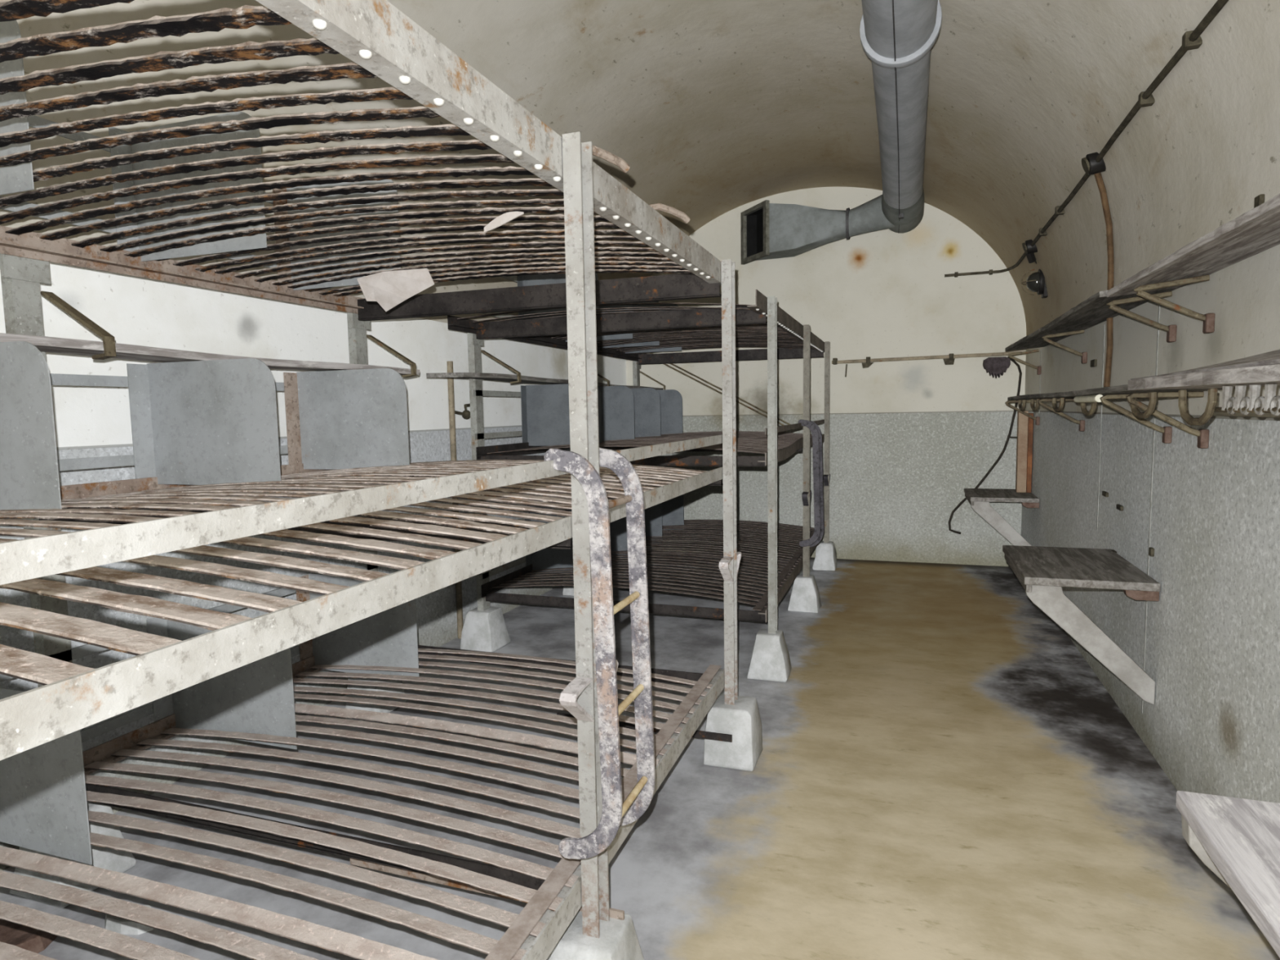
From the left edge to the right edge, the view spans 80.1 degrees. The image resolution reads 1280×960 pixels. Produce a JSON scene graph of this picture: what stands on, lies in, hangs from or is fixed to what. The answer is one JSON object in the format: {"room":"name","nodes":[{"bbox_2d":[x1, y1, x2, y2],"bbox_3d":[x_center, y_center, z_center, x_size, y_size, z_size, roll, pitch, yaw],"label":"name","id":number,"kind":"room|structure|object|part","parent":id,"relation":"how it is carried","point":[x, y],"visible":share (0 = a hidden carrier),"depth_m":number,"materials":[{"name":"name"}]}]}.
{"room":"underground bunker dormitory","nodes":[
{"label":"underground bunker dormitory","id":0,"kind":"room"},
{"bbox_2d":[0,262,626,871],"bbox_3d":[-1.736,0.138,3.836,0.100,2.100,9.440,1,5,19],"label":"wall","id":1,"kind":"structure","parent":0,"point":[90,421],"depth_m":3.41,"materials":[{"name":"paint"}]},
{"bbox_2d":[446,360,470,638],"bbox_3d":[-1.145,0.132,5.191,0.070,1.850,0.343,2,6,27],"label":"standpipe","id":2,"kind":"object","parent":1,"relation":"attached to","point":[465,414],"visible":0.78,"depth_m":5.02,"materials":[{"name":"grey metal"}]},
{"bbox_3d":[-1.156,-0.480,5.152,0.042,0.096,0.315,1,6,25],"label":"valve arm","id":3,"kind":"part","parent":2,"relation":"part of"},
{"bbox_2d":[0,550,1279,959],"bbox_3d":[0.153,1.259,3.281,4.061,0.100,9.640,1,5,19],"label":"floor","id":4,"kind":"structure","parent":0,"point":[940,771],"depth_m":2.84,"materials":[{"name":"concrete"}]},
{"bbox_2d":[0,919,57,953],"bbox_3d":[-1.849,1.316,2.222,0.315,0.047,0.182,1,5,19],"label":"scrap","id":5,"kind":"object","parent":4,"relation":"on","point":[29,939],"visible":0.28,"depth_m":2.18,"materials":[{"name":"brown wood"}]},
{"bbox_2d":[9,800,136,908],"bbox_3d":[-1.861,1.190,2.490,0.255,0.250,0.247,1,5,19],"label":"concrete footing","id":6,"kind":"object","parent":4,"relation":"on","point":[105,858],"visible":0.34,"depth_m":2.46,"materials":[{"name":"white concrete"}]},
{"bbox_2d":[104,905,154,934],"bbox_3d":[-1.524,1.310,2.277,0.176,0.039,0.095,-1,5,4],"label":"chunk","id":7,"kind":"object","parent":4,"relation":"on","point":[121,926],"visible":0.31,"depth_m":2.23,"materials":[{"name":"concrete"}]},
{"bbox_2d":[346,677,406,712],"bbox_3d":[-1.360,1.054,3.910,0.223,0.250,0.223,1,5,19],"label":"concrete footing","id":8,"kind":"object","parent":4,"relation":"on","point":[380,708],"visible":0.2,"depth_m":3.83,"materials":[{"name":"grey concrete"}]},
{"bbox_2d":[460,606,510,652],"bbox_3d":[-1.004,0.957,4.923,0.246,0.250,0.243,1,5,19],"label":"concrete footing","id":9,"kind":"object","parent":4,"relation":"on","point":[486,630],"visible":0.83,"depth_m":4.84,"materials":[{"name":"grey concrete"}]},
{"bbox_2d":[562,576,573,595],"bbox_3d":[-0.504,0.820,6.350,0.223,0.250,0.219,1,5,19],"label":"concrete footing","id":10,"kind":"object","parent":4,"relation":"on","point":[567,590],"visible":0.2,"depth_m":6.28,"materials":[{"name":"grey concrete"}]},
{"bbox_2d":[546,911,644,959],"bbox_3d":[-0.114,1.215,1.874,0.247,0.250,0.244,1,5,19],"label":"concrete footing","id":11,"kind":"object","parent":4,"relation":"on","point":[618,940],"visible":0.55,"depth_m":1.82,"materials":[{"name":"white concrete"}]},
{"bbox_2d":[0,0,741,959],"bbox_3d":[-0.979,0.023,2.093,1.939,2.365,3.237,1,5,19],"label":"bunk bed","id":12,"kind":"object","parent":11,"relation":"on","point":[205,431],"visible":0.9,"depth_m":1.95,"materials":[{"name":"grey paint"}]},
{"bbox_3d":[-1.715,-0.913,1.887,0.567,0.438,0.003,1,5,19],"label":"divider panel","id":13,"kind":"part","parent":12,"relation":"part of","materials":[{"name":"grey metal"}]},
{"bbox_3d":[-1.702,-0.132,1.957,0.567,0.428,0.003,1,5,19],"label":"divider panel","id":14,"kind":"part","parent":12,"relation":"part of","materials":[{"name":"grey metal"}]},
{"bbox_3d":[-1.874,0.194,2.402,0.050,1.850,0.130,1,5,19],"label":"post","id":15,"kind":"part","parent":12,"relation":"part of","materials":[{"name":"metal"}]},
{"bbox_3d":[-1.686,0.770,2.038,0.567,0.438,0.003,1,5,19],"label":"divider panel","id":16,"kind":"part","parent":12,"relation":"part of","materials":[{"name":"grey metal"}]},
{"bbox_3d":[-1.839,0.065,2.355,0.042,0.081,3.136,1,5,19],"label":"rail","id":17,"kind":"part","parent":12,"relation":"part of","materials":[{"name":"grey metal"}]},
{"bbox_3d":[-1.853,-0.713,2.286,0.042,0.081,3.136,1,5,19],"label":"rail","id":18,"kind":"part","parent":12,"relation":"part of","materials":[{"name":"metal"}]},
{"bbox_3d":[-1.484,-0.977,2.546,0.567,0.438,0.003,1,5,19],"label":"divider panel","id":19,"kind":"part","parent":12,"relation":"part of","materials":[{"name":"grey metal"}]},
{"bbox_3d":[-1.823,0.936,2.434,0.042,0.081,3.136,1,5,19],"label":"rail","id":20,"kind":"part","parent":12,"relation":"part of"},
{"bbox_3d":[-1.470,-0.195,2.617,0.567,0.428,0.003,1,5,19],"label":"divider panel","id":21,"kind":"part","parent":12,"relation":"part of","materials":[{"name":"grey metal"}]},
{"bbox_3d":[-1.454,0.706,2.697,0.567,0.438,0.003,1,5,19],"label":"divider panel","id":22,"kind":"part","parent":12,"relation":"part of","materials":[{"name":"grey metal"}]},
{"bbox_3d":[-1.253,-1.040,3.204,0.567,0.438,0.003,1,5,19],"label":"divider panel","id":23,"kind":"part","parent":12,"relation":"part of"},
{"bbox_3d":[-1.239,-0.258,3.274,0.567,0.428,0.003,1,5,19],"label":"divider panel","id":24,"kind":"part","parent":12,"relation":"part of","materials":[{"name":"grey metal"}]},
{"bbox_3d":[-0.155,-0.035,1.755,0.006,0.035,3.136,1,5,19],"label":"guard rail","id":25,"kind":"part","parent":12,"relation":"part of","materials":[{"name":"metal"}]},
{"bbox_3d":[-0.172,0.105,1.774,0.047,0.050,3.136,1,5,19],"label":"rail","id":26,"kind":"part","parent":12,"relation":"part of","materials":[{"name":"metal"}]},
{"bbox_3d":[-1.375,0.058,3.825,0.050,1.850,0.130,1,5,19],"label":"post","id":27,"kind":"part","parent":12,"relation":"part of","materials":[{"name":"metal"}]},
{"bbox_3d":[-1.223,0.643,3.355,0.567,0.438,0.003,1,5,19],"label":"divider panel","id":28,"kind":"part","parent":12,"relation":"part of","materials":[{"name":"grey metal"}]},
{"bbox_2d":[356,268,434,311],"bbox_3d":[-0.900,-0.705,2.834,0.317,0.139,0.060,1,5,19],"label":"paper scrap","id":29,"kind":"object","parent":12,"relation":"hanging from","point":[389,289],"visible":1,"depth_m":2.83,"materials":[{"name":"white paper"}]},
{"bbox_3d":[-0.187,-0.712,1.701,0.049,0.085,3.136,1,5,19],"label":"rail","id":30,"kind":"part","parent":12,"relation":"part of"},
{"bbox_2d":[484,211,524,232],"bbox_3d":[-0.334,-0.634,1.868,0.110,0.042,0.004,1,5,19],"label":"flake","id":31,"kind":"object","parent":12,"relation":"hanging from","point":[507,217],"visible":1,"depth_m":1.87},
{"bbox_3d":[-0.122,0.191,1.776,0.042,1.907,0.069,1,5,19],"label":"post","id":32,"kind":"part","parent":12,"relation":"part of","materials":[{"name":"white metal"}]},
{"bbox_2d":[544,447,655,859],"bbox_3d":[-0.084,0.410,1.788,0.163,0.981,0.243,1,5,19],"label":"ladder","id":33,"kind":"object","parent":12,"relation":"attached to","point":[615,814],"visible":0.91,"depth_m":1.70,"materials":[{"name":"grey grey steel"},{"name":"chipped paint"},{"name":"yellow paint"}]},
{"bbox_3d":[-0.156,0.985,1.853,0.047,0.072,3.136,1,5,19],"label":"rail","id":34,"kind":"part","parent":12,"relation":"part of","materials":[{"name":"metal"}]},
{"bbox_3d":[0.377,0.054,3.198,0.042,1.907,0.069,1,5,19],"label":"post","id":35,"kind":"part","parent":12,"relation":"part of","materials":[{"name":"grey metal"}]},
{"bbox_2d":[703,693,762,771],"bbox_3d":[0.403,1.079,3.287,0.219,0.250,0.230,1,5,19],"label":"concrete footing","id":36,"kind":"object","parent":4,"relation":"on","point":[742,720],"visible":0.8,"depth_m":3.20,"materials":[{"name":"grey concrete"}]},
{"bbox_2d":[746,628,791,682],"bbox_3d":[0.736,0.981,4.306,0.224,0.250,0.219,1,5,19],"label":"concrete footing","id":37,"kind":"object","parent":4,"relation":"on","point":[770,659],"visible":0.99,"depth_m":4.22,"materials":[{"name":"grey concrete"}]},
{"bbox_2d":[426,260,830,634],"bbox_3d":[0.282,-0.364,5.733,1.906,2.290,3.707,1,5,19],"label":"bunk bed","id":38,"kind":"object","parent":37,"relation":"on","point":[634,415],"visible":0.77,"depth_m":5.32,"materials":[{"name":"paint"},{"name":"rusty steel"},{"name":"blue grey sheet steel"}]},
{"bbox_3d":[-1.018,-0.040,4.840,0.050,1.850,0.130,1,5,19],"label":"post","id":39,"kind":"part","parent":38,"relation":"part of","materials":[{"name":"metal"}]},
{"bbox_3d":[-0.469,0.566,6.294,0.042,0.081,3.136,1,5,19],"label":"rail","id":40,"kind":"part","parent":38,"relation":"part of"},
{"bbox_3d":[-0.484,-0.306,6.215,0.042,0.081,3.136,1,5,19],"label":"rail","id":41,"kind":"part","parent":38,"relation":"part of","materials":[{"name":"brown metal"}]},
{"bbox_3d":[-0.540,-1.072,6.023,0.042,0.081,3.397,1,5,19],"label":"rail","id":42,"kind":"part","parent":38,"relation":"part of","materials":[{"name":"brown metal"}]},
{"bbox_3d":[-0.517,0.450,5.366,0.567,0.438,0.003,1,5,19],"label":"divider panel","id":43,"kind":"part","parent":38,"relation":"part of","materials":[{"name":"grey metal"}]},
{"bbox_3d":[-0.547,-1.233,5.215,0.567,0.438,0.003,1,5,19],"label":"divider panel","id":44,"kind":"part","parent":38,"relation":"part of","materials":[{"name":"metal"}]},
{"bbox_3d":[-0.533,-0.451,5.285,0.567,0.428,0.003,1,5,19],"label":"divider panel","id":45,"kind":"part","parent":38,"relation":"part of","materials":[{"name":"grey metal"}]},
{"bbox_3d":[-0.296,0.390,5.996,0.567,0.438,0.003,1,5,19],"label":"divider panel","id":46,"kind":"part","parent":38,"relation":"part of","materials":[{"name":"grey metal"}]},
{"bbox_3d":[-0.326,-1.293,5.845,0.567,0.438,0.003,1,5,19],"label":"divider panel","id":47,"kind":"part","parent":38,"relation":"part of","materials":[{"name":"grey metal"}]},
{"bbox_3d":[-0.312,-0.511,5.915,0.567,0.428,0.003,1,5,19],"label":"divider panel","id":48,"kind":"part","parent":38,"relation":"part of","materials":[{"name":"grey metal"}]},
{"bbox_3d":[-0.108,-1.353,6.465,0.567,0.438,0.003,1,5,19],"label":"divider panel","id":49,"kind":"part","parent":38,"relation":"part of","materials":[{"name":"grey metal"}]},
{"bbox_3d":[-0.079,0.331,6.616,0.567,0.438,0.003,1,5,19],"label":"divider panel","id":50,"kind":"part","parent":38,"relation":"part of","materials":[{"name":"grey metal"}]},
{"bbox_3d":[-0.020,-0.313,7.684,0.050,1.850,0.130,1,5,19],"label":"post","id":51,"kind":"part","parent":38,"relation":"part of","materials":[{"name":"metal"}]},
{"bbox_3d":[-0.094,-0.571,6.535,0.567,0.428,0.003,1,5,19],"label":"divider panel","id":52,"kind":"part","parent":38,"relation":"part of","materials":[{"name":"grey metal"}]},
{"bbox_3d":[0.113,-1.413,7.095,0.567,0.438,0.003,1,5,19],"label":"divider panel","id":53,"kind":"part","parent":38,"relation":"part of","materials":[{"name":"grey metal"}]},
{"bbox_3d":[0.142,0.270,7.246,0.567,0.438,0.003,1,5,19],"label":"divider panel","id":54,"kind":"part","parent":38,"relation":"part of","materials":[{"name":"grey metal"}]},
{"bbox_3d":[0.127,-0.631,7.165,0.567,0.428,0.003,1,5,19],"label":"divider panel","id":55,"kind":"part","parent":38,"relation":"part of","materials":[{"name":"grey metal"}]},
{"bbox_3d":[0.733,-0.043,4.213,0.042,1.907,0.069,1,5,19],"label":"post","id":56,"kind":"part","parent":38,"relation":"part of","materials":[{"name":"metal"}]},
{"bbox_3d":[1.125,-1.071,5.439,0.049,0.085,3.397,1,5,19],"label":"rail","id":57,"kind":"part","parent":38,"relation":"part of","materials":[{"name":"metal"}]},
{"bbox_3d":[1.199,0.615,5.713,0.047,0.072,3.136,1,5,19],"label":"rail","id":58,"kind":"part","parent":38,"relation":"part of","materials":[{"name":"metal"}]},
{"bbox_3d":[1.183,-0.261,5.635,0.047,0.106,3.136,1,5,19],"label":"rail","id":59,"kind":"part","parent":38,"relation":"part of","materials":[{"name":"paint"}]},
{"bbox_3d":[1.200,-0.405,5.615,0.006,0.035,3.136,1,5,19],"label":"guard rail","id":60,"kind":"part","parent":38,"relation":"part of","materials":[{"name":"paint"}]},
{"bbox_3d":[1.233,-0.179,5.636,0.042,1.907,0.069,1,5,19],"label":"post","id":61,"kind":"part","parent":38,"relation":"part of","materials":[{"name":"metal"}]},
{"bbox_2d":[798,419,823,547],"bbox_3d":[1.271,0.040,5.648,0.163,0.981,0.243,1,5,19],"label":"ladder","id":62,"kind":"object","parent":38,"relation":"attached to","point":[818,534],"visible":0.9,"depth_m":5.53,"materials":[{"name":"metal"}]},
{"bbox_3d":[1.732,-0.316,7.058,0.042,1.907,0.069,1,5,19],"label":"post","id":63,"kind":"part","parent":38,"relation":"part of","materials":[{"name":"paint"}]},
{"bbox_2d":[787,573,821,613],"bbox_3d":[1.240,0.845,5.729,0.226,0.250,0.224,1,5,19],"label":"concrete footing","id":64,"kind":"object","parent":4,"relation":"on","point":[805,594],"visible":0.87,"depth_m":5.64,"materials":[{"name":"grey concrete"}]},
{"bbox_2d":[812,541,836,570],"bbox_3d":[1.736,0.708,7.157,0.211,0.250,0.203,1,5,19],"label":"concrete footing","id":65,"kind":"object","parent":4,"relation":"on","point":[825,559],"visible":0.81,"depth_m":7.08,"materials":[{"name":"grey concrete"}]},
{"bbox_2d":[0,0,1279,347],"bbox_3d":[0.101,-1.693,3.016,4.061,1.630,9.440,1,5,19],"label":"ceiling","id":66,"kind":"structure","parent":0,"point":[713,108],"depth_m":4.00,"materials":[{"name":"paint"}]},
{"bbox_2d":[740,0,942,264],"bbox_3d":[0.266,-1.964,2.858,1.690,0.542,9.300,1,5,19],"label":"ventilation duct","id":67,"kind":"object","parent":66,"relation":"hanging from","point":[898,37],"visible":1,"depth_m":4.99,"materials":[{"name":"grey metal"}]},
{"bbox_3d":[1.092,-2.350,7.254,0.039,0.495,0.477,-3,6,-22],"label":"mouth frame","id":68,"kind":"part","parent":67,"relation":"part of","materials":[{"name":"grey metal"}]},
{"bbox_2d":[1021,269,1047,297],"bbox_3d":[3.017,-1.507,5.798,0.208,0.240,0.196,1,5,19],"label":"lamp","id":69,"kind":"object","parent":66,"relation":"attached to","point":[1035,282],"visible":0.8,"depth_m":5.75,"materials":[{"name":"black metal"}]},
{"bbox_3d":[3.023,-1.507,5.796,0.150,0.150,0.150,1,5,19],"label":"globe","id":70,"kind":"part","parent":69,"relation":"part of","materials":[{"name":"clear glass"}]},
{"bbox_3d":[3.087,-1.506,5.774,0.060,0.240,0.120,1,5,19],"label":"mount plate","id":71,"kind":"part","parent":69,"relation":"part of","materials":[{"name":"black metal"}]},
{"bbox_2d":[944,0,1228,386],"bbox_3d":[1.830,-0.916,2.510,0.626,1.142,9.431,0,5,16],"label":"cable conduit","id":72,"kind":"object","parent":66,"relation":"attached to","point":[1094,163],"visible":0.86,"depth_m":3.75,"materials":[{"name":"brown metal"}]},
{"bbox_3d":[2.854,-1.720,5.644,0.040,0.078,0.080,1,5,19],"label":"lid","id":73,"kind":"part","parent":72,"relation":"part of","materials":[{"name":"plastic"}]},
{"bbox_3d":[2.178,-1.535,3.717,0.040,0.078,0.080,1,5,19],"label":"lid","id":74,"kind":"part","parent":72,"relation":"part of","materials":[{"name":"plastic"}]},
{"bbox_2d":[626,186,1026,566],"bbox_3d":[1.693,-1.078,7.592,4.061,3.730,0.100,1,5,19],"label":"wall","id":75,"kind":"structure","parent":0,"point":[907,438],"depth_m":7.33,"materials":[{"name":"paint"}]},
{"bbox_2d":[831,351,1022,377],"bbox_3d":[2.664,-1.084,7.166,1.670,0.186,0.060,1,5,19],"label":"pipe","id":76,"kind":"object","parent":75,"relation":"attached to","point":[949,359],"visible":0.98,"depth_m":7.15,"materials":[{"name":"beige metal"}]},
{"bbox_2d":[948,355,1022,534],"bbox_3d":[3.162,-0.309,7.001,0.590,1.633,0.120,1,5,19],"label":"hanging cable","id":77,"kind":"object","parent":76,"relation":"hanging from","point":[1011,359],"visible":0.9,"depth_m":6.90,"materials":[{"name":"black rubber"}]},
{"bbox_2d":[982,356,1010,378],"bbox_3d":[3.245,-1.023,6.936,0.220,0.195,0.120,1,5,19],"label":"fitting","id":78,"kind":"object","parent":75,"relation":"attached to","point":[997,366],"visible":1,"depth_m":6.88,"materials":[{"name":"black metal"}]},
{"bbox_2d":[1021,191,1279,803],"bbox_3d":[2.003,0.190,2.529,0.100,2.100,9.440,1,5,19],"label":"wall","id":79,"kind":"structure","parent":0,"point":[1212,725],"depth_m":2.89,"materials":[{"name":"paint"}]},
{"bbox_2d":[964,488,1039,546],"bbox_3d":[3.061,0.375,6.501,0.511,0.531,0.730,1,5,19],"label":"table","id":80,"kind":"object","parent":79,"relation":"attached to","point":[979,499],"visible":0.91,"depth_m":6.19,"materials":[{"name":"grey metal"}]},
{"bbox_2d":[1008,410,1033,493],"bbox_3d":[3.243,-0.242,6.495,0.177,0.693,0.090,1,5,19],"label":"box","id":81,"kind":"object","parent":80,"relation":"on","point":[1024,424],"visible":0.87,"depth_m":6.45,"materials":[{"name":"brown wood"}]},
{"bbox_2d":[1039,351,1041,413],"bbox_3d":[3.220,-0.787,6.126,0.003,0.500,0.012,1,5,19],"label":"wall strip","id":82,"kind":"object","parent":79,"relation":"attached to","point":[1041,351],"visible":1,"depth_m":6.12,"materials":[{"name":"paint"}]},
{"bbox_2d":[1002,545,1160,704],"bbox_3d":[2.060,0.651,3.649,0.511,0.526,0.820,1,5,19],"label":"table","id":83,"kind":"object","parent":79,"relation":"attached to","point":[1042,572],"visible":1,"depth_m":3.31,"materials":[{"name":"grey wood"}]},
{"bbox_2d":[1090,359,1097,367],"bbox_3d":[2.590,-0.667,4.348,0.014,0.040,0.100,1,5,19],"label":"clip","id":84,"kind":"object","parent":79,"relation":"attached to","point":[1093,362],"visible":1,"depth_m":4.31,"materials":[{"name":"black metal"}]},
{"bbox_2d":[1096,324,1105,529],"bbox_3d":[2.536,-0.285,4.191,0.003,1.130,0.012,1,5,19],"label":"wall strip","id":85,"kind":"object","parent":79,"relation":"attached to","point":[1104,324],"visible":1,"depth_m":4.19,"materials":[{"name":"paint"}]},
{"bbox_2d":[1102,491,1108,497],"bbox_3d":[2.477,0.075,4.054,0.014,0.024,0.080,1,5,19],"label":"clip","id":86,"kind":"object","parent":79,"relation":"attached to","point":[1105,494],"visible":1,"depth_m":4.02,"materials":[{"name":"brown metal"}]},
{"bbox_2d":[1115,504,1123,511],"bbox_3d":[2.379,0.137,3.775,0.014,0.024,0.080,1,5,19],"label":"clip","id":87,"kind":"object","parent":79,"relation":"attached to","point":[1118,507],"visible":1,"depth_m":3.75,"materials":[{"name":"metal"}]},
{"bbox_2d":[1004,193,1279,374],"bbox_3d":[2.097,-0.695,3.347,0.285,0.232,6.000,1,5,19],"label":"wall shelf","id":88,"kind":"object","parent":79,"relation":"attached to","point":[1255,231],"visible":1,"depth_m":2.67,"materials":[{"name":"grey wood"}]},
{"bbox_3d":[3.204,-0.880,6.112,0.026,0.068,0.040,1,5,19],"label":"foot plate","id":89,"kind":"part","parent":88,"relation":"part of","materials":[{"name":"brown metal"}]},
{"bbox_3d":[2.656,-0.730,4.552,0.026,0.068,0.040,1,5,19],"label":"foot plate","id":90,"kind":"part","parent":88,"relation":"part of","materials":[{"name":"brown metal"}]},
{"bbox_3d":[2.128,-0.586,3.049,0.026,0.068,0.040,1,5,19],"label":"foot plate","id":91,"kind":"part","parent":88,"relation":"part of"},
{"bbox_3d":[1.996,-0.550,2.673,0.026,0.068,0.040,1,5,19],"label":"foot plate","id":92,"kind":"part","parent":88,"relation":"part of","materials":[{"name":"brown metal"}]},
{"bbox_2d":[1004,364,1279,448],"bbox_3d":[2.097,-0.297,3.386,0.301,0.243,6.000,1,5,19],"label":"wall shelf","id":93,"kind":"object","parent":79,"relation":"attached to","point":[1166,386],"visible":0.99,"depth_m":2.69,"materials":[{"name":"grey wood"}]},
{"bbox_2d":[1017,400,1026,410],"bbox_3d":[2.755,-0.540,5.494,0.022,0.077,0.262,1,5,19],"label":"coat hook","id":94,"kind":"object","parent":93,"relation":"attached to","point":[1021,408],"visible":1,"depth_m":5.44,"materials":[{"name":"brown metal"}]},
{"bbox_2d":[1030,399,1039,410],"bbox_3d":[2.557,-0.486,4.930,0.022,0.077,0.262,1,5,19],"label":"coat hook","id":95,"kind":"object","parent":93,"relation":"attached to","point":[1032,401],"visible":0.93,"depth_m":4.93,"materials":[{"name":"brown metal"}]},
{"bbox_3d":[3.211,-0.477,6.149,0.026,0.068,0.040,1,5,19],"label":"foot plate","id":96,"kind":"part","parent":93,"relation":"part of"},
{"bbox_2d":[1052,397,1064,411],"bbox_3d":[2.293,-0.414,4.178,0.022,0.077,0.262,1,5,19],"label":"coat hook","id":97,"kind":"object","parent":93,"relation":"attached to","point":[1055,408],"visible":1,"depth_m":4.12,"materials":[{"name":"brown metal"}]},
{"bbox_3d":[2.663,-0.327,4.589,0.026,0.068,0.040,1,5,19],"label":"foot plate","id":98,"kind":"part","parent":93,"relation":"part of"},
{"bbox_2d":[1073,394,1102,402],"bbox_3d":[1.973,-0.358,3.354,0.032,0.032,0.430,1,5,19],"label":"tube","id":99,"kind":"object","parent":93,"relation":"attached to","point":[1085,398],"visible":0.97,"depth_m":3.29,"materials":[{"name":"paint"}]},
{"bbox_2d":[1080,402,1097,416],"bbox_3d":[2.046,-0.338,3.474,0.022,0.092,0.262,1,5,19],"label":"coat hook","id":100,"kind":"object","parent":93,"relation":"attached to","point":[1094,405],"visible":0.7,"depth_m":3.43,"materials":[{"name":"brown metal"}]},
{"bbox_2d":[1129,391,1157,418],"bbox_3d":[1.766,-0.261,2.675,0.022,0.092,0.262,1,5,19],"label":"coat hook","id":101,"kind":"object","parent":93,"relation":"attached to","point":[1153,395],"visible":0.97,"depth_m":2.59,"materials":[{"name":"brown metal"}]},
{"bbox_3d":[2.136,-0.183,3.085,0.026,0.068,0.040,1,5,19],"label":"foot plate","id":102,"kind":"part","parent":93,"relation":"part of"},
{"bbox_2d":[1177,388,1217,425],"bbox_3d":[1.591,-0.207,2.178,0.022,0.104,0.262,1,5,19],"label":"coat hook","id":103,"kind":"object","parent":93,"relation":"attached to","point":[1208,413],"visible":1,"depth_m":2.13,"materials":[{"name":"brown metal"}]},
{"bbox_3d":[2.004,-0.147,2.709,0.026,0.068,0.040,1,5,19],"label":"foot plate","id":104,"kind":"part","parent":93,"relation":"part of","materials":[{"name":"brown wood"}]},
{"bbox_2d":[1130,349,1279,379],"bbox_3d":[1.499,-0.291,1.681,0.272,0.071,2.300,1,5,19],"label":"board","id":105,"kind":"object","parent":93,"relation":"on","point":[1272,357],"visible":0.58,"depth_m":1.92,"materials":[{"name":"grey wood"}]},
{"bbox_2d":[1213,382,1279,415],"bbox_3d":[1.364,-0.158,1.470,0.024,0.075,1.349,1,5,19],"label":"peg rail","id":106,"kind":"object","parent":93,"relation":"attached to","point":[1268,402],"visible":0.98,"depth_m":1.86,"materials":[{"name":"white metal"}]},
{"bbox_3d":[1.369,-0.135,1.486,0.014,0.014,1.320,1,5,19],"label":"rail","id":107,"kind":"part","parent":106,"relation":"part of","materials":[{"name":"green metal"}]},
{"bbox_2d":[1141,303,1159,713],"bbox_3d":[2.225,0.140,3.319,0.003,1.810,0.012,1,5,19],"label":"wall strip","id":108,"kind":"object","parent":79,"relation":"attached to","point":[1158,304],"visible":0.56,"depth_m":3.31,"materials":[{"name":"paint"}]},
{"bbox_2d":[1148,546,1154,556],"bbox_3d":[2.203,0.310,3.279,0.014,0.036,0.030,1,5,19],"label":"clip","id":109,"kind":"object","parent":79,"relation":"attached to","point":[1151,550],"visible":1,"depth_m":3.27,"materials":[{"name":"brown metal"}]},
{"bbox_2d":[1176,790,1279,957],"bbox_3d":[1.088,0.912,0.879,0.511,0.536,1.105,1,5,19],"label":"bench","id":110,"kind":"object","parent":79,"relation":"attached to","point":[1237,839],"visible":1,"depth_m":1.29,"materials":[{"name":"white wood"}]},
{"bbox_2d":[1253,194,1264,208],"bbox_3d":[1.881,-0.833,2.314,0.014,0.060,0.040,1,5,19],"label":"clip","id":111,"kind":"object","parent":79,"relation":"attached to","point":[1259,200],"visible":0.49,"depth_m":2.30,"materials":[{"name":"beige metal"}]}
]}

